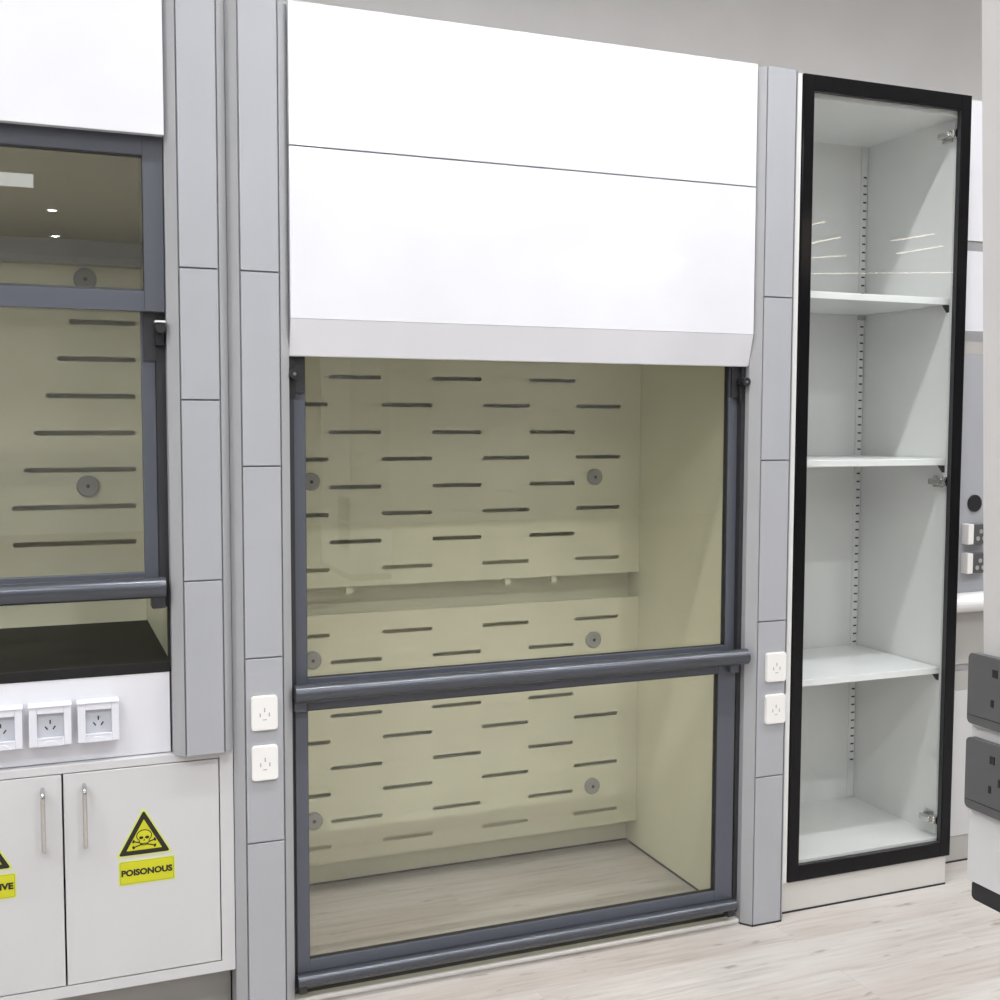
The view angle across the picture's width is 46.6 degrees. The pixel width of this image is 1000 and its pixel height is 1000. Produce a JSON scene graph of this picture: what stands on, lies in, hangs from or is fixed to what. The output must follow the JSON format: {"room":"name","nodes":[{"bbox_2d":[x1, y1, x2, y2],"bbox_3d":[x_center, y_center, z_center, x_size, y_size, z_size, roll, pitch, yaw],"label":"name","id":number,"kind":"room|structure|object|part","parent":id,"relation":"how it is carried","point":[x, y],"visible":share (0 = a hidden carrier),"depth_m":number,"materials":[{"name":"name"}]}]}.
{"room":"chemistry laboratory","nodes":[
{"label":"chemistry laboratory","id":0,"kind":"room"},
{"bbox_2d":[231,840,999,999],"bbox_3d":[5.047,1.561,-1.275,17.500,0.100,13.360,-1,4,-22],"label":"floor","id":1,"kind":"structure","parent":0,"point":[939,942],"depth_m":3.19,"materials":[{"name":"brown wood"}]},
{"bbox_2d":[0,749,235,999],"bbox_3d":[-1.454,0.897,2.736,1.536,0.644,0.707,-1,4,-22],"label":"base cabinet","id":2,"kind":"object","parent":1,"relation":"on","point":[117,873],"visible":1,"depth_m":2.63,"materials":[{"name":"white plastic"}]},
{"bbox_3d":[-1.130,0.850,2.528,0.338,0.480,0.018,-1,4,-22],"label":"door","id":3,"kind":"part","parent":2,"relation":"part of","materials":[{"name":"white plastic"}]},
{"bbox_3d":[-0.999,0.704,2.542,0.010,0.143,0.036,-1,4,-22],"label":"handle","id":4,"kind":"part","parent":2,"relation":"part of","materials":[{"name":"silver metal"}]},
{"bbox_3d":[-0.919,0.702,2.574,0.010,0.143,0.036,-1,4,-22],"label":"handle","id":5,"kind":"part","parent":2,"relation":"part of","materials":[{"name":"silver metal"}]},
{"bbox_2d":[0,0,232,767],"bbox_3d":[-1.474,-0.280,2.683,1.562,1.710,0.760,-1,4,-22],"label":"fume hood","id":6,"kind":"object","parent":2,"relation":"on","point":[116,622],"visible":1,"depth_m":2.63,"materials":[{"name":"grey metal"}]},
{"bbox_2d":[0,704,22,750],"bbox_3d":[-1.083,0.496,2.521,0.089,0.091,0.034,-1,4,-22],"label":"socket","id":7,"kind":"object","parent":6,"relation":"attached to","point":[11,715],"depth_m":2.52,"materials":[{"name":"white plastic"}]},
{"bbox_2d":[28,700,71,747],"bbox_3d":[-0.990,0.494,2.558,0.089,0.091,0.034,-1,4,-22],"label":"socket","id":8,"kind":"object","parent":6,"relation":"attached to","point":[49,721],"depth_m":2.55,"materials":[{"name":"white plastic"}]},
{"bbox_3d":[-1.559,-0.639,2.876,1.288,0.060,0.056,-1,4,-22],"label":"baffle rail","id":9,"kind":"part","parent":6,"relation":"part of","materials":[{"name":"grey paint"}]},
{"bbox_3d":[-1.357,-0.125,2.408,1.241,0.670,0.020,-1,4,-22],"label":"sash","id":10,"kind":"part","parent":6,"relation":"part of","materials":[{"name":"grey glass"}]},
{"bbox_3d":[-1.339,-0.947,2.303,1.292,0.326,0.020,-1,4,-22],"label":"header panel","id":11,"kind":"part","parent":6,"relation":"part of","materials":[{"name":"white paint"}]},
{"bbox_2d":[0,620,170,683],"bbox_3d":[-1.474,0.374,2.723,1.292,0.024,0.650,-1,4,-22],"label":"countertop","id":12,"kind":"structure","parent":6,"relation":"on","point":[56,652],"depth_m":2.76,"materials":[{"name":"black stone"}]},
{"bbox_3d":[-1.360,0.500,2.439,1.290,0.186,0.020,-1,4,-22],"label":"fascia panel","id":13,"kind":"part","parent":6,"relation":"part of","materials":[{"name":"white paint"}]},
{"bbox_2d":[76,697,118,742],"bbox_3d":[-0.897,0.491,2.595,0.089,0.091,0.034,-1,4,-22],"label":"socket","id":14,"kind":"object","parent":6,"relation":"attached to","point":[97,718],"depth_m":2.59,"materials":[{"name":"white plastic"}]},
{"bbox_3d":[-0.669,-0.818,2.561,0.083,0.604,0.007,-1,4,-22],"label":"panel","id":15,"kind":"part","parent":6,"relation":"part of","materials":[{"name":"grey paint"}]},
{"bbox_3d":[-0.689,-0.272,2.641,0.134,1.704,0.100,-1,4,-22],"label":"service post","id":16,"kind":"part","parent":6,"relation":"part of","materials":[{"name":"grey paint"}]},
{"bbox_3d":[-0.670,-0.369,2.592,0.083,0.288,0.007,-1,4,-22],"label":"panel","id":17,"kind":"part","parent":6,"relation":"part of","materials":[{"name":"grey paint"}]},
{"bbox_3d":[-0.671,-0.021,2.615,0.083,0.404,0.007,-1,4,-22],"label":"panel","id":18,"kind":"part","parent":6,"relation":"part of","materials":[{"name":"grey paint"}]},
{"bbox_3d":[-0.672,0.383,2.643,0.083,0.398,0.007,-1,4,-22],"label":"panel","id":19,"kind":"part","parent":6,"relation":"part of","materials":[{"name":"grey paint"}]},
{"bbox_3d":[-0.813,0.842,2.654,0.337,0.480,0.018,-1,4,-22],"label":"door","id":20,"kind":"part","parent":2,"relation":"part of","materials":[{"name":"white plastic"}]},
{"bbox_2d":[223,0,797,999],"bbox_3d":[-0.042,0.006,3.292,1.534,2.355,0.808,-1,4,-22],"label":"fume hood","id":21,"kind":"object","parent":1,"relation":"on","point":[510,313],"visible":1,"depth_m":3.11,"materials":[{"name":"grey metal"}]},
{"bbox_3d":[-0.544,-0.821,2.611,0.086,0.605,0.007,-1,4,-22],"label":"panel","id":22,"kind":"part","parent":21,"relation":"part of","materials":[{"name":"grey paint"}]},
{"bbox_3d":[-0.562,0.047,2.714,0.138,2.350,0.100,-1,4,-22],"label":"service post","id":23,"kind":"part","parent":21,"relation":"part of","materials":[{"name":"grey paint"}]},
{"bbox_3d":[-0.545,-0.297,2.647,0.086,0.437,0.007,-1,4,-22],"label":"panel","id":24,"kind":"part","parent":21,"relation":"part of","materials":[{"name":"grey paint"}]},
{"bbox_3d":[-0.547,0.144,2.676,0.086,0.440,0.007,-1,4,-22],"label":"panel","id":25,"kind":"part","parent":21,"relation":"part of","materials":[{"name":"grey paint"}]},
{"bbox_3d":[-0.548,0.583,2.706,0.086,0.432,0.007,-1,4,-22],"label":"panel","id":26,"kind":"part","parent":21,"relation":"part of","materials":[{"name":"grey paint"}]},
{"bbox_2d":[251,744,277,780],"bbox_3d":[-0.546,0.611,2.701,0.061,0.082,0.009,-1,4,-22],"label":"power socket","id":27,"kind":"object","parent":21,"relation":"attached to","point":[264,757],"depth_m":2.70,"materials":[{"name":"white plastic"}]},
{"bbox_2d":[251,695,277,730],"bbox_3d":[-0.546,0.494,2.693,0.061,0.081,0.009,-1,4,-22],"label":"power socket","id":28,"kind":"object","parent":21,"relation":"attached to","point":[264,708],"depth_m":2.69,"materials":[{"name":"white plastic"}]},
{"bbox_3d":[-0.549,1.012,2.735,0.086,0.421,0.007,-1,4,-22],"label":"panel","id":29,"kind":"part","parent":21,"relation":"part of","materials":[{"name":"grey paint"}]},
{"bbox_3d":[0.078,0.795,3.021,1.226,0.686,0.020,-1,4,-22],"label":"sash","id":30,"kind":"part","parent":21,"relation":"part of","materials":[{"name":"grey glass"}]},
{"bbox_3d":[0.077,0.033,2.994,1.231,0.838,0.020,-1,4,-22],"label":"sash","id":31,"kind":"part","parent":21,"relation":"part of","materials":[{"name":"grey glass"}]},
{"bbox_3d":[0.075,1.195,3.067,1.256,0.015,0.076,-1,4,-22],"label":"floor sill","id":32,"kind":"part","parent":21,"relation":"part of","materials":[{"name":"metal"}]},
{"bbox_3d":[0.098,-0.627,2.899,1.254,0.390,0.020,-1,4,-22],"label":"header panel","id":33,"kind":"part","parent":21,"relation":"part of","materials":[{"name":"white paint"}]},
{"bbox_3d":[0.099,-0.985,2.874,1.254,0.320,0.020,-1,4,-22],"label":"header panel","id":34,"kind":"part","parent":21,"relation":"part of","materials":[{"name":"white paint"}]},
{"bbox_3d":[0.734,0.015,3.229,0.140,2.350,0.100,-1,4,-22],"label":"service post","id":35,"kind":"part","parent":21,"relation":"part of","materials":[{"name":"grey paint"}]},
{"bbox_3d":[0.748,0.981,3.251,0.090,0.421,0.007,-1,4,-22],"label":"panel","id":36,"kind":"part","parent":21,"relation":"part of","materials":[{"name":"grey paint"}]},
{"bbox_3d":[0.749,0.551,3.222,0.090,0.432,0.007,-1,4,-22],"label":"panel","id":37,"kind":"part","parent":21,"relation":"part of","materials":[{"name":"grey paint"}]},
{"bbox_3d":[0.750,0.113,3.192,0.090,0.440,0.007,-1,4,-22],"label":"panel","id":38,"kind":"part","parent":21,"relation":"part of","materials":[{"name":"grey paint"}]},
{"bbox_2d":[764,693,785,723],"bbox_3d":[0.763,0.579,3.222,0.066,0.082,0.009,-1,4,-22],"label":"power socket","id":39,"kind":"object","parent":21,"relation":"attached to","point":[774,703],"depth_m":3.22,"materials":[{"name":"white plastic"}]},
{"bbox_3d":[0.751,-0.328,3.163,0.090,0.437,0.007,-1,4,-22],"label":"panel","id":40,"kind":"part","parent":21,"relation":"part of","materials":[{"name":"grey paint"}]},
{"bbox_2d":[765,652,786,681],"bbox_3d":[0.763,0.462,3.214,0.066,0.081,0.009,-1,4,-22],"label":"power socket","id":41,"kind":"object","parent":21,"relation":"attached to","point":[775,662],"depth_m":3.21,"materials":[{"name":"white plastic"}]},
{"bbox_3d":[0.753,-0.852,3.127,0.090,0.605,0.007,-1,4,-22],"label":"panel","id":42,"kind":"part","parent":21,"relation":"part of","materials":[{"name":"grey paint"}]},
{"bbox_2d":[782,73,971,913],"bbox_3d":[1.007,-0.011,3.567,0.612,2.358,0.454,-1,4,-22],"label":"storage cabinet","id":43,"kind":"object","parent":1,"relation":"on","point":[883,172],"visible":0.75,"depth_m":3.62,"materials":[{"name":"white metal"}]},
{"bbox_2d":[802,644,938,686],"bbox_3d":[1.001,0.512,3.611,0.570,0.020,0.386,-1,4,-22],"label":"shelf","id":44,"kind":"object","parent":43,"relation":"attached to","point":[823,664],"depth_m":3.57,"materials":[{"name":"white metal"}]},
{"bbox_2d":[807,455,944,466],"bbox_3d":[1.003,-0.120,3.568,0.570,0.020,0.386,-1,4,-22],"label":"shelf","id":45,"kind":"object","parent":43,"relation":"attached to","point":[812,460],"depth_m":3.46,"materials":[{"name":"white metal"}]},
{"bbox_2d":[810,291,949,315],"bbox_3d":[1.004,-0.597,3.536,0.570,0.020,0.386,-1,4,-22],"label":"shelf","id":46,"kind":"object","parent":43,"relation":"attached to","point":[821,303],"depth_m":3.47,"materials":[{"name":"white metal"}]},
{"bbox_2d":[945,100,983,863],"bbox_3d":[1.604,-0.058,4.033,0.820,2.392,0.725,-1,4,-22],"label":"fume hood","id":47,"kind":"object","parent":1,"relation":"on","point":[970,589],"visible":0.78,"depth_m":3.65,"materials":[{"name":"grey metal"}]},
{"bbox_3d":[1.714,0.566,3.794,0.820,0.061,0.011,-1,4,-22],"label":"panel","id":48,"kind":"part","parent":47,"relation":"part of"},
{"bbox_3d":[1.713,0.833,3.813,0.820,0.473,0.011,-1,4,-22],"label":"cupboard door","id":49,"kind":"part","parent":47,"relation":"part of","materials":[{"name":"white plastic"}]},
{"bbox_2d":[960,553,972,573],"bbox_3d":[1.465,0.198,3.648,0.022,0.064,0.030,-1,4,-22],"label":"socket","id":50,"kind":"object","parent":47,"relation":"attached to","point":[966,559],"depth_m":3.64,"materials":[{"name":"white plastic"}]},
{"bbox_2d":[961,523,973,544],"bbox_3d":[1.466,0.107,3.642,0.022,0.064,0.030,-1,4,-22],"label":"socket","id":51,"kind":"object","parent":47,"relation":"attached to","point":[967,529],"depth_m":3.63,"materials":[{"name":"white plastic"}]},
{"bbox_3d":[1.714,0.430,3.785,0.820,0.170,0.011,-1,4,-22],"label":"panel","id":52,"kind":"part","parent":47,"relation":"part of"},
{"bbox_3d":[1.716,-0.088,3.750,0.820,0.747,0.011,-1,4,-22],"label":"service panel","id":53,"kind":"part","parent":47,"relation":"part of","materials":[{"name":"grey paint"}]},
{"bbox_3d":[1.718,-0.654,3.712,0.820,0.246,0.011,-1,4,-22],"label":"header panel","id":54,"kind":"part","parent":47,"relation":"part of","materials":[{"name":"white paint"}]},
{"bbox_3d":[1.719,-1.020,3.687,0.820,0.425,0.011,-1,4,-22],"label":"header panel","id":55,"kind":"part","parent":47,"relation":"part of","materials":[{"name":"white paint"}]},
{"bbox_2d":[973,523,982,543],"bbox_3d":[1.507,0.106,3.658,0.066,0.062,0.030,-1,4,-22],"label":"socket","id":56,"kind":"object","parent":47,"relation":"attached to","point":[977,527],"depth_m":3.64,"materials":[{"name":"grey plastic"}]},
{"bbox_2d":[973,552,983,572],"bbox_3d":[1.506,0.197,3.664,0.066,0.062,0.030,-1,4,-22],"label":"socket","id":57,"kind":"object","parent":47,"relation":"attached to","point":[978,565],"depth_m":3.65,"materials":[{"name":"grey plastic"}]},
{"bbox_2d":[280,0,981,100],"bbox_3d":[2.560,-0.615,4.843,17.500,3.400,0.100,-1,4,-22],"label":"wall","id":58,"kind":"structure","parent":0,"point":[935,45],"depth_m":4.09,"materials":[{"name":"grey paint"}]},
{"bbox_3d":[5.057,-1.931,-1.512,17.500,0.100,13.360,-1,4,-22],"label":"ceiling","id":59,"kind":"structure","parent":0,"visible":0},
{"bbox_2d":[964,0,999,911],"bbox_3d":[0.759,-0.774,1.270,0.181,2.610,0.590,-1,4,-22],"label":"column","id":60,"kind":"structure","parent":59,"relation":"hanging from","point":[982,761],"depth_m":1.46,"materials":[{"name":"white plastic"}]},
{"bbox_2d":[964,652,999,894],"bbox_3d":[0.773,0.357,1.302,0.181,0.299,0.494,-1,4,-22],"label":"socket","id":61,"kind":"object","parent":60,"relation":"attached to","point":[982,761],"depth_m":1.47,"materials":[{"name":"grey plastic"}]},
{"bbox_3d":[0.779,0.519,1.313,0.162,0.024,0.490,-1,4,-22],"label":"trim","id":62,"kind":"part","parent":60,"relation":"part of","materials":[{"name":"black rubber"}]}
]}

